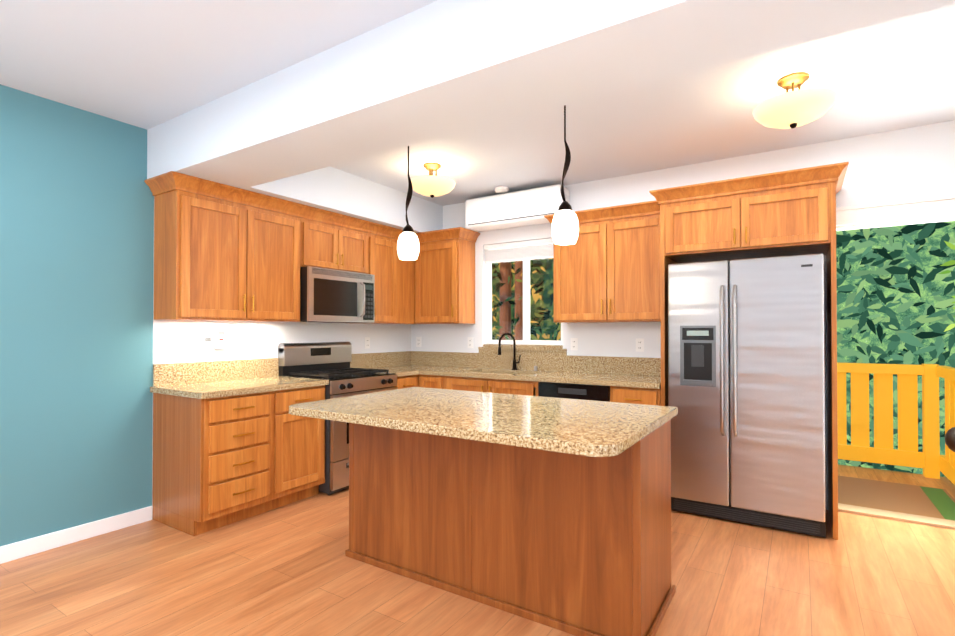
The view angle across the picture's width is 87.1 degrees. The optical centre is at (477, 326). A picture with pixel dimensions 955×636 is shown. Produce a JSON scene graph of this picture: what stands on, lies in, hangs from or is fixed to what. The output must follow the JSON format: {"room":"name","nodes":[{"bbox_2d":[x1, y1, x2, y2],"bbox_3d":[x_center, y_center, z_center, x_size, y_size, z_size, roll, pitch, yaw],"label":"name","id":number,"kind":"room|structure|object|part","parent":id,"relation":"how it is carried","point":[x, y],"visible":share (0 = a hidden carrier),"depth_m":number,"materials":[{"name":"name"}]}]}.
{"room":"kitchen","nodes":[
{"label":"kitchen","id":0,"kind":"room"},
{"bbox_2d":[0,84,410,545],"bbox_3d":[-3.066,-0.020,2.301,0.120,2.680,8.580,0,-1,33],"label":"wall","id":1,"kind":"structure","parent":0,"point":[76,294],"depth_m":3.12,"materials":[{"name":"teal paint"}]},
{"bbox_2d":[0,506,152,563],"bbox_3d":[-3.750,1.260,1.098,0.014,0.095,5.598,0,-1,33],"label":"baseboard","id":2,"kind":"structure","parent":1,"relation":"attached to","point":[29,547],"depth_m":3.06,"materials":[{"name":"white wood"}]},
{"bbox_2d":[202,329,226,350],"bbox_3d":[-2.000,0.105,3.820,0.030,0.160,0.180,0,-1,33],"label":"electrical outlet plate","id":3,"kind":"object","parent":1,"relation":"attached to","point":[220,338],"visible":1,"depth_m":3.82,"materials":[{"name":"white plastic"}]},
{"bbox_2d":[215,350,223,359],"bbox_3d":[-1.985,0.222,3.863,0.007,0.074,0.070,0,-1,33],"label":"electrical outlet plate","id":4,"kind":"object","parent":1,"relation":"attached to","point":[219,354],"depth_m":3.86,"materials":[{"name":"white plastic"}]},
{"bbox_2d":[145,171,416,323],"bbox_3d":[-1.354,-0.511,4.496,0.390,0.952,2.799,0,-1,33],"label":"upper cabinet","id":5,"kind":"object","parent":1,"relation":"attached to","point":[223,252],"depth_m":3.74,"materials":[{"name":"brown wood"}]},
{"bbox_2d":[300,266,374,322],"bbox_3d":[-1.315,-0.260,4.497,0.454,0.449,0.752,0,-1,33],"label":"over-the-range microwave","id":6,"kind":"object","parent":5,"relation":"attached to","point":[332,296],"visible":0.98,"depth_m":4.33,"materials":[{"name":"silver metal"}]},
{"bbox_3d":[-0.300,-0.946,3.824,2.895,0.095,2.799,0,-1,33],"label":"crown","id":7,"kind":"part","parent":5,"relation":"part of","materials":[{"name":"brown wood"}]},
{"bbox_2d":[365,337,369,348],"bbox_3d":[-1.137,0.173,5.185,0.008,0.115,0.070,0,-1,33],"label":"electrical outlet plate","id":8,"kind":"object","parent":1,"relation":"attached to","point":[367,339],"depth_m":5.18,"materials":[{"name":"white plastic"}]},
{"bbox_2d":[0,489,954,635],"bbox_3d":[-0.911,1.356,0.905,5.240,0.100,8.580,0,-1,33],"label":"floor","id":9,"kind":"structure","parent":0,"point":[291,569],"depth_m":2.56,"materials":[{"name":"brown wood"}]},
{"bbox_2d":[152,391,275,535],"bbox_3d":[-1.842,0.894,3.503,0.628,0.876,0.500,0,-1,33],"label":"base cabinet","id":10,"kind":"object","parent":9,"relation":"on","point":[218,462],"depth_m":3.31,"materials":[{"name":"brown wood"}]},
{"bbox_2d":[150,358,328,398],"bbox_3d":[-1.709,0.361,3.698,0.649,0.191,0.998,0,-1,33],"label":"countertop","id":11,"kind":"structure","parent":10,"relation":"on","point":[215,379],"depth_m":3.67,"materials":[{"name":"stone"}]},
{"bbox_2d":[276,385,324,507],"bbox_3d":[-1.577,0.898,3.915,0.628,0.876,0.480,0,-1,33],"label":"base cabinet","id":12,"kind":"object","parent":9,"relation":"on","point":[300,440],"depth_m":3.74,"materials":[{"name":"brown wood"}]},
{"bbox_2d":[278,342,397,494],"bbox_3d":[-1.189,0.743,4.404,0.749,1.195,0.756,0,-1,33],"label":"range","id":13,"kind":"object","parent":9,"relation":"on","point":[330,361],"visible":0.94,"depth_m":4.26,"materials":[{"name":"grey metal"}]},
{"bbox_2d":[395,374,418,388],"bbox_3d":[-0.931,0.908,4.922,0.628,0.876,0.388,0,-1,33],"label":"base cabinet","id":14,"kind":"object","parent":9,"relation":"on","point":[411,380],"depth_m":4.77,"materials":[{"name":"brown wood"}]},
{"bbox_2d":[350,352,417,376],"bbox_3d":[-0.931,0.373,4.899,0.660,0.191,0.340,0,-1,33],"label":"countertop","id":15,"kind":"structure","parent":14,"relation":"on","point":[399,363],"depth_m":5.27,"materials":[{"name":"stone"}]},
{"bbox_2d":[419,374,482,391],"bbox_3d":[-0.277,0.910,5.082,0.338,0.876,0.628,0,-1,33],"label":"base cabinet","id":16,"kind":"object","parent":9,"relation":"on","point":[427,381],"depth_m":4.70,"materials":[{"name":"brown wood"}]},
{"bbox_2d":[402,344,660,395],"bbox_3d":[0.294,0.421,4.737,2.896,0.470,0.712,0,-1,33],"label":"countertop","id":17,"kind":"structure","parent":16,"relation":"on","point":[553,363],"depth_m":4.72,"materials":[{"name":"stone"}]},
{"bbox_2d":[498,333,520,369],"bbox_3d":[0.320,0.247,4.911,0.183,0.366,0.195,0,-1,33],"label":"faucet","id":18,"kind":"object","parent":17,"relation":"on","point":[514,367],"visible":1,"depth_m":4.94,"materials":[{"name":"black metal"}]},
{"bbox_2d":[345,415,675,635],"bbox_3d":[0.111,0.887,2.697,1.686,0.874,0.608,0,-1,33],"label":"kitchen island","id":19,"kind":"object","parent":9,"relation":"on","point":[553,512],"depth_m":2.32,"materials":[{"name":"brown wood"}]},
{"bbox_2d":[289,387,676,462],"bbox_3d":[0.002,0.427,2.547,1.715,0.040,1.056,0,-1,33],"label":"island countertop","id":20,"kind":"structure","parent":19,"relation":"on","point":[590,429],"depth_m":2.26,"materials":[{"name":"beige stone"}]},
{"bbox_2d":[538,382,609,401],"bbox_3d":[0.923,0.905,4.291,0.599,0.868,0.608,0,-1,33],"label":"dishwasher","id":21,"kind":"object","parent":9,"relation":"on","point":[577,391],"visible":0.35,"depth_m":4.03,"materials":[{"name":"black metal"}]},
{"bbox_2d":[610,386,660,405],"bbox_3d":[1.346,0.899,4.040,0.378,0.876,0.628,0,-1,33],"label":"base cabinet","id":22,"kind":"object","parent":9,"relation":"on","point":[637,395],"depth_m":3.77,"materials":[{"name":"brown wood"}]},
{"bbox_2d":[668,254,825,537],"bbox_3d":[1.915,0.436,3.597,0.926,1.763,0.741,0,-1,33],"label":"fridge","id":23,"kind":"object","parent":9,"relation":"on","point":[746,382],"visible":0.94,"depth_m":3.31,"materials":[{"name":"grey metal"}]},
{"bbox_3d":[1.745,0.177,3.311,0.781,1.124,0.071,0,-1,33],"label":"handle","id":24,"kind":"part","parent":23,"relation":"part of","materials":[{"name":"silver metal"}]},
{"bbox_2d":[649,162,848,539],"bbox_3d":[1.941,0.169,3.641,1.182,2.328,0.670,0,-1,33],"label":"surround","id":25,"kind":"object","parent":9,"relation":"on","point":[786,213],"visible":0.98,"depth_m":3.38,"materials":[{"name":"brown wood"}]},
{"bbox_2d":[0,0,954,205],"bbox_3d":[-0.911,-1.424,0.932,5.240,0.100,8.580,0,-1,33],"label":"ceiling","id":26,"kind":"structure","parent":0,"point":[146,64],"depth_m":2.80,"materials":[{"name":"white paint"}]},
{"bbox_2d":[245,166,442,232],"bbox_3d":[-1.198,-1.162,4.696,0.450,0.350,2.310,0,-1,33],"label":"wall","id":27,"kind":"structure","parent":26,"relation":"attached to","point":[332,189],"depth_m":4.46,"materials":[{"name":"white paint"}]},
{"bbox_2d":[397,146,418,259],"bbox_3d":[-0.409,-0.874,2.969,0.132,0.957,0.132,0,-1,33],"label":"pendant light","id":28,"kind":"object","parent":26,"relation":"hanging from","point":[408,245],"visible":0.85,"depth_m":2.93,"materials":[{"name":"white glass"}]},
{"bbox_2d":[411,162,455,197],"bbox_3d":[-0.377,-1.205,4.188,0.390,0.271,0.390,0,-1,33],"label":"ceiling light","id":29,"kind":"object","parent":26,"relation":"attached to","point":[431,185],"visible":0.98,"depth_m":4.09,"materials":[{"name":"beige glass"}]},
{"bbox_2d":[495,186,508,193],"bbox_3d":[0.235,-1.316,4.866,0.140,0.037,0.140,0,-1,33],"label":"smoke detector","id":30,"kind":"object","parent":26,"relation":"attached to","point":[501,189],"visible":1,"depth_m":4.82,"materials":[{"name":"white plastic"}]},
{"bbox_2d":[147,0,954,188],"bbox_3d":[-0.035,-1.185,2.296,5.000,0.350,0.475,0,-1,33],"label":"beam","id":31,"kind":"structure","parent":26,"relation":"attached to","point":[437,69],"depth_m":2.14,"materials":[{"name":"white paint"}]},
{"bbox_2d":[551,105,578,244],"bbox_3d":[0.424,-0.880,2.434,0.132,0.957,0.132,0,-1,33],"label":"pendant light","id":32,"kind":"object","parent":26,"relation":"hanging from","point":[565,227],"visible":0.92,"depth_m":2.39,"materials":[{"name":"white glass"}]},
{"bbox_2d":[753,72,836,128],"bbox_3d":[1.731,-1.220,2.752,0.390,0.271,0.390,0,-1,33],"label":"ceiling light","id":33,"kind":"object","parent":26,"relation":"attached to","point":[792,109],"visible":1,"depth_m":2.67,"materials":[{"name":"beige glass"}]},
{"bbox_2d":[411,120,954,509],"bbox_3d":[1.424,0.001,4.446,5.120,2.680,0.120,0,-1,33],"label":"wall","id":34,"kind":"structure","parent":0,"point":[917,162],"depth_m":4.03,"materials":[{"name":"white paint"}]},
{"bbox_2d":[416,337,420,346],"bbox_3d":[-0.669,0.178,5.711,0.070,0.115,0.008,0,-1,33],"label":"electrical outlet plate","id":35,"kind":"object","parent":34,"relation":"attached to","point":[418,339],"depth_m":5.71,"materials":[{"name":"white plastic"}]},
{"bbox_2d":[417,227,479,323],"bbox_3d":[-0.301,-0.504,5.267,0.549,0.952,0.364,0,-1,33],"label":"upper cabinet","id":36,"kind":"object","parent":34,"relation":"attached to","point":[446,257],"depth_m":5.17,"materials":[{"name":"brown wood"}]},
{"bbox_2d":[468,337,472,347],"bbox_3d":[-0.076,0.175,5.330,0.070,0.115,0.008,0,-1,33],"label":"electrical outlet plate","id":37,"kind":"object","parent":34,"relation":"attached to","point":[470,339],"depth_m":5.33,"materials":[{"name":"white plastic"}]},
{"bbox_2d":[465,184,568,231],"bbox_3d":[0.370,-1.140,4.915,1.052,0.299,0.245,0,-1,33],"label":"air conditioner","id":38,"kind":"object","parent":34,"relation":"attached to","point":[533,206],"visible":0.77,"depth_m":4.81,"materials":[{"name":"white plastic"}]},
{"bbox_2d":[486,243,562,344],"bbox_3d":[0.477,-0.332,5.081,0.891,1.038,0.050,0,-1,33],"label":"window","id":39,"kind":"structure","parent":34,"relation":"in","point":[526,340],"depth_m":5.06,"materials":[{"name":"white plastic"}]},
{"bbox_2d":[484,238,552,262],"bbox_3d":[0.449,-0.756,5.041,0.875,0.186,0.044,0,-1,33],"label":"window blind","id":40,"kind":"object","parent":39,"relation":"attached to","point":[519,251],"visible":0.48,"depth_m":5.04,"materials":[{"name":"white fabric"}]},
{"bbox_2d":[571,338,577,349],"bbox_3d":[0.905,0.168,4.701,0.070,0.115,0.008,0,-1,33],"label":"electrical outlet plate","id":41,"kind":"object","parent":34,"relation":"attached to","point":[574,341],"depth_m":4.70,"materials":[{"name":"white plastic"}]},
{"bbox_2d":[544,200,660,322],"bbox_3d":[1.134,-0.513,4.346,1.050,0.952,0.364,0,-1,33],"label":"upper cabinet","id":42,"kind":"object","parent":34,"relation":"attached to","point":[611,273],"depth_m":4.19,"materials":[{"name":"brown wood"}]},
{"bbox_2d":[636,338,643,351],"bbox_3d":[1.414,0.165,4.374,0.070,0.115,0.008,0,-1,33],"label":"electrical outlet plate","id":43,"kind":"object","parent":34,"relation":"attached to","point":[639,342],"depth_m":4.37,"materials":[{"name":"white plastic"}]},
{"bbox_2d":[836,195,954,230],"bbox_3d":[3.001,0.238,3.411,0.990,2.185,0.155,0,-1,33],"label":"door frame","id":44,"kind":"structure","parent":34,"relation":"attached to","point":[915,211],"depth_m":3.44,"materials":[{"name":"white paint"}]},
{"bbox_2d":[838,503,954,529],"bbox_3d":[2.972,1.322,3.457,0.820,0.018,0.150,0,-1,33],"label":"exterior door sill","id":45,"kind":"structure","parent":34,"relation":"attached to","point":[906,517],"depth_m":3.47,"materials":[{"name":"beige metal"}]},
{"bbox_3d":[-0.062,-0.053,-1.016,0.120,2.680,6.000,0,-1,33],"label":"wall","id":46,"kind":"structure","parent":0,"visible":0},
{"bbox_2d":[945,427,954,451],"bbox_3d":[1.149,0.320,1.073,0.101,1.965,0.830,0,-1,33],"label":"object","id":47,"kind":"structure","parent":46,"relation":"in","point":[950,438],"depth_m":1.36,"materials":[{"name":"black"}]},
{"label":"outside","id":48,"kind":"structure","parent":0,"visible":0},
{"bbox_2d":[492,258,562,345],"bbox_3d":[-0.010,-1.105,9.833,6.900,11.001,1.900,0,-1,33],"label":"trees","id":49,"kind":"object","parent":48,"point":[503,320],"depth_m":9.62,"materials":[{"name":"green plant"}]},
{"bbox_2d":[836,221,954,485],"bbox_3d":[6.053,-1.146,5.765,7.500,11.000,2.199,0,-1,33],"label":"foliage","id":50,"kind":"object","parent":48,"point":[895,294],"depth_m":6.72,"materials":[{"name":"green plant"}]},
{"bbox_2d":[838,464,954,498],"bbox_3d":[2.679,1.418,4.592,2.660,0.128,1.495,0,-1,33],"label":"deck","id":51,"kind":"object","parent":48,"point":[946,484],"visible":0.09,"depth_m":4.49,"materials":[{"name":"brown wood"}]},
{"bbox_2d":[837,362,932,477],"bbox_3d":[3.041,0.854,5.170,2.650,1.012,0.100,0,-1,33],"label":"railing","id":52,"kind":"object","parent":51,"relation":"on","point":[931,461],"depth_m":4.68,"materials":[{"name":"orange"}]},
{"bbox_2d":[838,476,954,520],"bbox_3d":[3.224,1.341,3.961,0.860,0.013,0.930,0,-1,33],"label":"door mat","id":53,"kind":"object","parent":51,"relation":"on","point":[913,499],"visible":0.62,"depth_m":3.91,"materials":[{"name":"brown"}]},
{"bbox_2d":[933,364,954,484],"bbox_3d":[3.729,0.841,3.855,0.070,1.012,1.350,0,-1,33],"label":"railing","id":54,"kind":"object","parent":51,"relation":"on","point":[945,463],"depth_m":4.29,"materials":[{"name":"orange"}]}
]}

